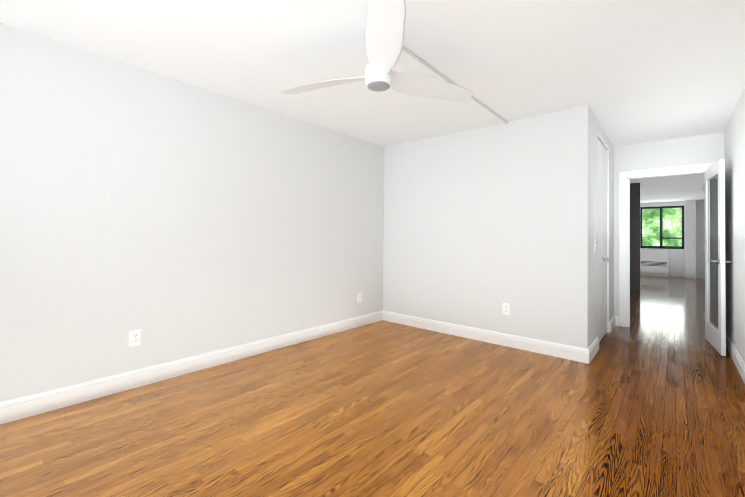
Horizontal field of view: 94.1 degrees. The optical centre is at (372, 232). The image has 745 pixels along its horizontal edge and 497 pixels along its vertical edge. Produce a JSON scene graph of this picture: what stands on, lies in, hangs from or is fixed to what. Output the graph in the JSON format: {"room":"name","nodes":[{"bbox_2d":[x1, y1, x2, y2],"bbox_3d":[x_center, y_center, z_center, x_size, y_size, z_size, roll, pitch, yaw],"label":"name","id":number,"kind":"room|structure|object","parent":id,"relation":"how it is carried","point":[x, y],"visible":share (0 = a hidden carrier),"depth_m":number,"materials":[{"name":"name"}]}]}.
{"room":"empty bedroom","nodes":[
{"label":"empty bedroom","id":0,"kind":"room"},
{"bbox_2d":[0,23,383,401],"bbox_3d":[-0.688,-0.012,4.024,0.120,2.440,6.550,0,-1,41],"label":"wall","id":1,"kind":"structure","parent":0,"point":[172,219],"depth_m":2.74,"materials":[{"name":"white paint"}]},
{"bbox_2d":[129,329,140,346],"bbox_3d":[-1.804,0.800,2.635,0.010,0.124,0.078,0,-1,41],"label":"electrical outlet","id":2,"kind":"object","parent":1,"relation":"attached to","point":[134,337],"visible":1,"depth_m":2.63,"materials":[{"name":"white plastic"}]},
{"bbox_2d":[357,292,361,302],"bbox_3d":[-0.166,0.846,4.523,0.010,0.124,0.078,0,-1,41],"label":"electrical outlet","id":3,"kind":"object","parent":1,"relation":"attached to","point":[359,297],"visible":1,"depth_m":4.52,"materials":[{"name":"white plastic"}]},
{"bbox_2d":[0,273,744,424],"bbox_3d":[3.808,1.223,6.170,3.855,0.132,15.490,0,-1,41],"label":"baseboard","id":4,"kind":"structure","parent":1,"relation":"attached to","point":[11,410],"depth_m":3.25,"materials":[{"name":"white paint"}]},
{"bbox_2d":[0,275,744,496],"bbox_3d":[3.242,1.350,6.658,5.950,0.120,16.090,0,-1,41],"label":"floor","id":5,"kind":"structure","parent":0,"point":[649,401],"depth_m":2.15,"materials":[{"name":"brown wood"}]},
{"bbox_2d":[640,249,668,276],"bbox_3d":[9.324,0.997,11.497,0.740,0.862,0.223,0,-1,41],"label":"radiator","id":6,"kind":"object","parent":5,"relation":"on","point":[654,262],"visible":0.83,"depth_m":11.40,"materials":[{"name":"white metal"}]},
{"bbox_2d":[0,0,744,202],"bbox_3d":[3.269,-1.210,6.697,5.950,0.120,16.090,0,-1,41],"label":"ceiling","id":7,"kind":"structure","parent":0,"point":[628,72],"depth_m":2.44,"materials":[{"name":"white paint"}]},
{"bbox_2d":[280,0,472,100],"bbox_3d":[0.007,-1.071,2.275,1.343,0.360,1.366,0,-1,41],"label":"fan","id":8,"kind":"object","parent":7,"relation":"hanging from","point":[384,31],"visible":1,"depth_m":2.06,"materials":[{"name":"white plastic"}]},
{"bbox_2d":[402,46,508,123],"bbox_3d":[0.780,-1.222,2.995,0.034,0.020,2.112,0,-1,41],"label":"cord","id":9,"kind":"object","parent":7,"relation":"attached to","point":[420,60],"visible":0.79,"depth_m":2.70,"materials":[{"name":"white paint"}]},
{"bbox_2d":[383,105,589,348],"bbox_3d":[1.134,0.009,4.137,2.484,2.440,0.120,0,-1,41],"label":"wall","id":10,"kind":"structure","parent":0,"point":[482,225],"depth_m":3.85,"materials":[{"name":"white paint"}]},
{"bbox_2d":[502,303,509,314],"bbox_3d":[1.448,0.827,3.759,0.078,0.124,0.010,0,-1,41],"label":"electrical outlet","id":11,"kind":"object","parent":10,"relation":"attached to","point":[505,308],"visible":1,"depth_m":3.75,"materials":[{"name":"white plastic"}]},
{"bbox_2d":[590,109,613,344],"bbox_3d":[2.661,0.025,4.093,0.120,2.440,1.815,0,-1,41],"label":"wall","id":12,"kind":"structure","parent":0,"point":[596,128],"depth_m":3.65,"materials":[{"name":"white paint"}]},
{"bbox_2d":[598,134,608,332],"bbox_3d":[2.647,0.084,4.080,0.116,2.320,0.870,0,-1,41],"label":"door frame","id":13,"kind":"structure","parent":12,"relation":"attached to","point":[600,139],"depth_m":4.36,"materials":[{"name":"white paint"}]},
{"bbox_2d":[598,140,609,341],"bbox_3d":[2.695,0.101,4.039,0.101,2.258,0.810,0,-1,41],"label":"closet door","id":14,"kind":"structure","parent":12,"relation":"in","point":[603,259],"depth_m":4.05,"materials":[{"name":"white paint"}]},
{"bbox_2d":[630,183,639,292],"bbox_3d":[5.581,0.115,7.996,0.935,2.440,0.050,0,-1,41],"label":"wall","id":15,"kind":"structure","parent":0,"point":[634,237],"depth_m":7.73,"materials":[{"name":"black paint"}]},
{"bbox_2d":[614,132,723,315],"bbox_3d":[3.697,0.041,4.476,1.184,2.440,0.120,0,-1,41],"label":"wall","id":16,"kind":"structure","parent":0,"point":[700,149],"depth_m":4.43,"materials":[{"name":"white paint"}]},
{"bbox_2d":[618,162,715,326],"bbox_3d":[3.740,0.217,4.428,0.968,2.089,0.168,0,-1,41],"label":"door frame","id":17,"kind":"structure","parent":16,"relation":"attached to","point":[624,249],"depth_m":4.65,"materials":[{"name":"white paint"}]},
{"bbox_2d":[703,159,730,355],"bbox_3d":[3.766,0.254,3.798,0.170,1.980,0.766,0,-1,41],"label":"door leaf","id":18,"kind":"structure","parent":17,"relation":"attached to","point":[715,262],"depth_m":3.74,"materials":[{"name":"white paint"}]},
{"bbox_2d":[640,200,704,276],"bbox_3d":[8.441,0.215,12.563,5.470,2.440,0.200,0,-1,41],"label":"wall","id":19,"kind":"structure","parent":0,"point":[676,262],"depth_m":11.10,"materials":[{"name":"white paint"}]},
{"bbox_2d":[640,206,683,248],"bbox_3d":[9.592,-0.169,11.515,1.125,1.400,0.109,0,-1,41],"label":"window","id":20,"kind":"structure","parent":19,"relation":"in","point":[661,246],"depth_m":11.50,"materials":[{"name":"grey"}]},
{"bbox_2d":[685,200,695,278],"bbox_3d":[9.991,0.206,10.901,0.250,2.440,0.280,0,-1,41],"label":"column","id":21,"kind":"structure","parent":0,"point":[690,238],"depth_m":10.80,"materials":[{"name":"white paint"}]},
{"bbox_2d":[724,88,744,362],"bbox_3d":[2.122,-0.018,1.665,0.120,2.440,6.430,0,-1,41],"label":"wall","id":22,"kind":"structure","parent":0,"point":[734,144],"depth_m":3.33,"materials":[{"name":"white paint"}]},
{"label":"outside","id":23,"kind":"structure","parent":0,"visible":0},
{"bbox_2d":[642,208,681,245],"bbox_3d":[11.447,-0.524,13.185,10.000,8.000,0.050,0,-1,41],"label":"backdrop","id":24,"kind":"structure","parent":23,"point":[672,222],"depth_m":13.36,"materials":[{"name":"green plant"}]}
]}

